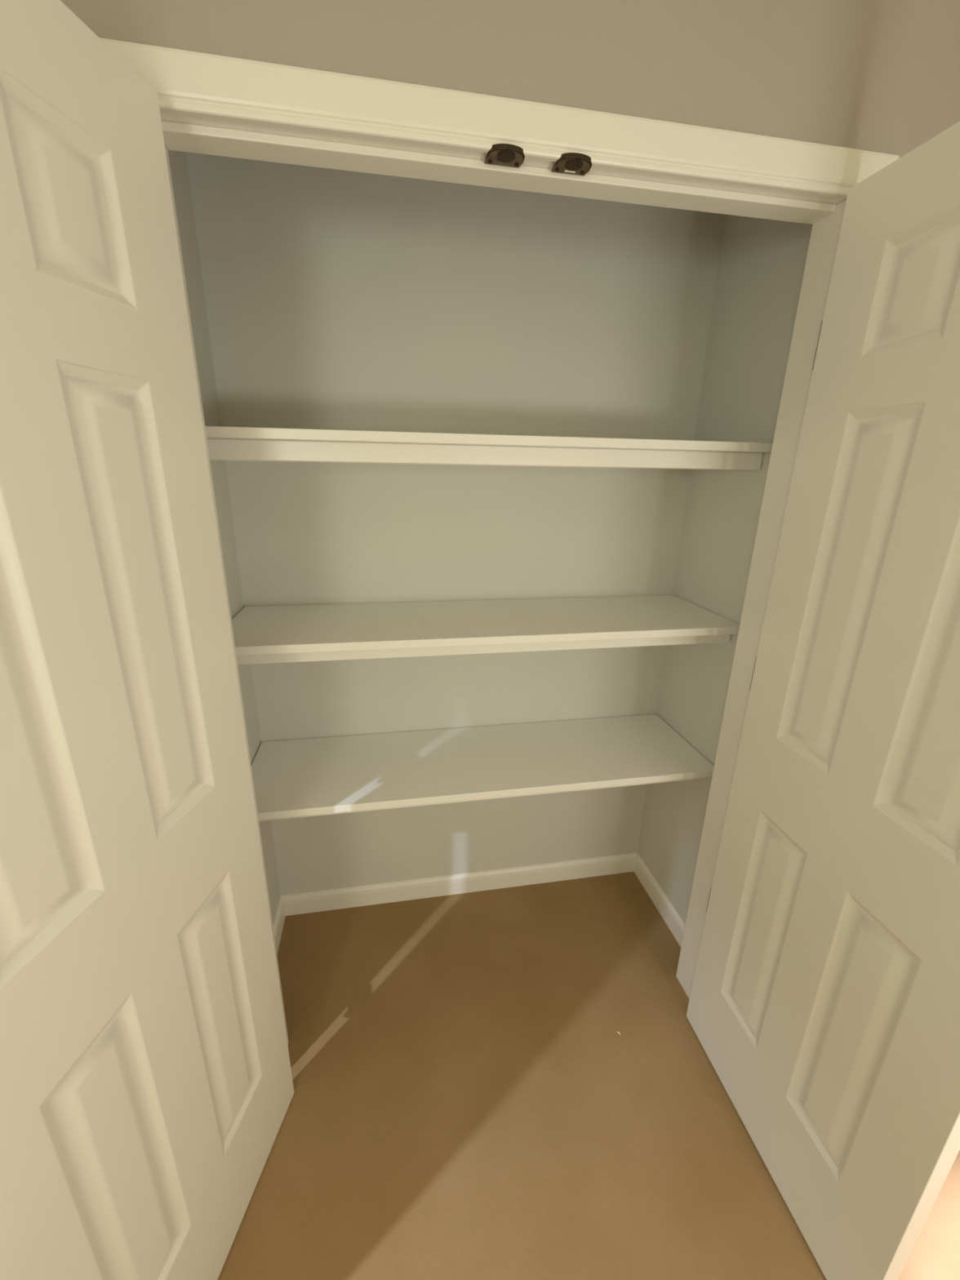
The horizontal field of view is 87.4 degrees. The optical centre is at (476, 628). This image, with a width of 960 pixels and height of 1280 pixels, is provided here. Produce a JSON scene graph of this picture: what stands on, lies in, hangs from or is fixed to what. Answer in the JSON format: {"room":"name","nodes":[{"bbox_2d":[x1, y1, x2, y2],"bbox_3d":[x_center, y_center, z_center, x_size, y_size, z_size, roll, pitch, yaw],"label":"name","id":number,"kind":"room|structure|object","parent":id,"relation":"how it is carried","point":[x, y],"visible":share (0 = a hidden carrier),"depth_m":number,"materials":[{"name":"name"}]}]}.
{"room":"closet","nodes":[
{"label":"closet","id":0,"kind":"room"},
{"bbox_2d":[168,150,280,926],"bbox_3d":[-0.696,-0.058,1.241,0.100,2.440,0.450,-2,18,-10],"label":"wall","id":1,"kind":"structure","parent":0,"point":[177,159],"depth_m":1.28,"materials":[{"name":"paint"}]},
{"bbox_2d":[273,898,285,954],"bbox_3d":[-0.659,1.066,1.599,0.012,0.082,0.438,-2,18,-10],"label":"baseboard","id":2,"kind":"structure","parent":1,"relation":"attached to","point":[280,916],"depth_m":1.73,"materials":[{"name":"white paint"}]},
{"bbox_2d":[186,151,724,895],"bbox_3d":[-0.017,-0.167,1.625,1.576,2.440,0.100,-2,18,-10],"label":"wall","id":3,"kind":"structure","parent":0,"point":[337,300],"depth_m":1.45,"materials":[{"name":"paint"}]},
{"bbox_2d":[280,852,638,915],"bbox_3d":[-0.027,0.974,1.927,1.376,0.082,0.012,-2,18,-10],"label":"baseboard","id":4,"kind":"structure","parent":3,"relation":"attached to","point":[396,891],"depth_m":1.91,"materials":[{"name":"white paint"}]},
{"bbox_2d":[251,714,714,821],"bbox_3d":[0.015,0.422,1.567,1.375,0.063,0.371,-2,18,-10],"label":"closet shelf","id":5,"kind":"object","parent":3,"relation":"attached to","point":[347,774],"visible":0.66,"depth_m":1.51,"materials":[{"name":"white paint"}]},
{"bbox_2d":[231,595,739,664],"bbox_3d":[0.023,-0.006,1.432,1.375,0.063,0.371,-2,18,-10],"label":"closet shelf","id":6,"kind":"object","parent":3,"relation":"attached to","point":[263,634],"visible":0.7,"depth_m":1.34,"materials":[{"name":"white paint"}]},
{"bbox_2d":[204,426,773,470],"bbox_3d":[0.030,-0.453,1.292,1.375,0.063,0.371,-2,18,-10],"label":"closet shelf","id":7,"kind":"object","parent":3,"relation":"attached to","point":[224,443],"visible":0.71,"depth_m":1.14,"materials":[{"name":"white paint"}]},
{"bbox_2d":[60,0,959,158],"bbox_3d":[0.086,-0.005,1.117,4.800,2.440,0.085,-2,18,-10],"label":"wall","id":8,"kind":"structure","parent":0,"point":[880,76],"depth_m":0.81,"materials":[{"name":"beige paint"}]},
{"bbox_2d":[0,0,293,1279],"bbox_3d":[-0.519,0.313,0.741,0.054,2.032,0.634,3,18,7],"label":"door","id":9,"kind":"structure","parent":8,"relation":"in","point":[147,1088],"depth_m":0.67,"materials":[{"name":"white paint"}]},
{"bbox_2d":[164,145,288,1044],"bbox_3d":[-0.517,0.205,1.073,0.019,2.045,0.086,-2,18,-10],"label":"trim","id":10,"kind":"structure","parent":8,"relation":"attached to","point":[166,148],"depth_m":0.99,"materials":[{"name":"white paint"}]},
{"bbox_2d":[161,120,835,224],"bbox_3d":[0.094,-0.791,0.885,1.193,0.012,0.056,-2,18,-10],"label":"trim","id":11,"kind":"structure","parent":8,"relation":"attached to","point":[178,136],"depth_m":0.86,"materials":[{"name":"white paint"}]},
{"bbox_2d":[99,37,899,198],"bbox_3d":[0.106,-0.804,0.812,1.340,0.068,0.016,-2,18,-10],"label":"trim","id":12,"kind":"structure","parent":8,"relation":"attached to","point":[187,82],"depth_m":0.79,"materials":[{"name":"white paint"}]},
{"bbox_2d":[160,111,846,204],"bbox_3d":[0.097,-0.801,0.866,1.231,0.019,0.086,-2,18,-10],"label":"trim","id":13,"kind":"structure","parent":8,"relation":"attached to","point":[169,117],"depth_m":0.82,"materials":[{"name":"white paint"}]},
{"bbox_2d":[484,143,524,168],"bbox_3d":[0.047,-0.774,0.823,0.065,0.008,0.047,-2,18,-10],"label":"strike plate","id":14,"kind":"object","parent":8,"relation":"attached to","point":[500,154],"visible":1,"depth_m":0.82,"materials":[{"name":"brown metal"}]},
{"bbox_2d":[497,151,515,162],"bbox_3d":[0.048,-0.769,0.820,0.030,0.001,0.030,-2,18,-10],"label":"socket","id":15,"kind":"object","parent":14,"relation":"attached to","point":[502,156],"depth_m":0.82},
{"bbox_2d":[551,152,591,175],"bbox_3d":[0.161,-0.778,0.843,0.065,0.008,0.047,-2,18,-10],"label":"strike plate","id":16,"kind":"object","parent":8,"relation":"attached to","point":[572,163],"visible":1,"depth_m":0.84,"materials":[{"name":"brown metal"}]},
{"bbox_2d":[564,160,582,170],"bbox_3d":[0.162,-0.774,0.839,0.030,0.001,0.030,-2,18,-10],"label":"socket","id":17,"kind":"object","parent":16,"relation":"attached to","point":[570,165],"depth_m":0.84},
{"bbox_2d":[675,199,846,999],"bbox_3d":[0.676,0.161,1.280,0.019,2.045,0.086,-2,18,-10],"label":"trim","id":18,"kind":"structure","parent":8,"relation":"attached to","point":[825,232],"depth_m":1.18,"materials":[{"name":"white paint"}]},
{"bbox_2d":[686,120,959,1279],"bbox_3d":[0.708,0.270,0.945,0.050,2.032,0.637,-2,18,-9],"label":"door","id":19,"kind":"structure","parent":8,"relation":"in","point":[824,999],"depth_m":0.90,"materials":[{"name":"white paint"}]},
{"bbox_2d":[217,871,959,1279],"bbox_3d":[0.226,1.444,0.619,4.800,0.020,3.036,-2,18,-10],"label":"floor","id":20,"kind":"structure","parent":0,"point":[468,1101],"depth_m":1.26,"materials":[{"name":"beige carpet"}]},
{"bbox_2d":[637,214,812,924],"bbox_3d":[0.758,-0.112,1.492,0.100,2.440,0.450,-2,18,-10],"label":"wall","id":21,"kind":"structure","parent":0,"point":[762,262],"depth_m":1.44,"materials":[{"name":"paint"}]},
{"bbox_2d":[633,854,684,946],"bbox_3d":[0.684,1.016,1.832,0.012,0.082,0.438,-2,18,-10],"label":"baseboard","id":22,"kind":"structure","parent":21,"relation":"attached to","point":[671,917],"depth_m":1.85,"materials":[{"name":"white paint"}]}
]}

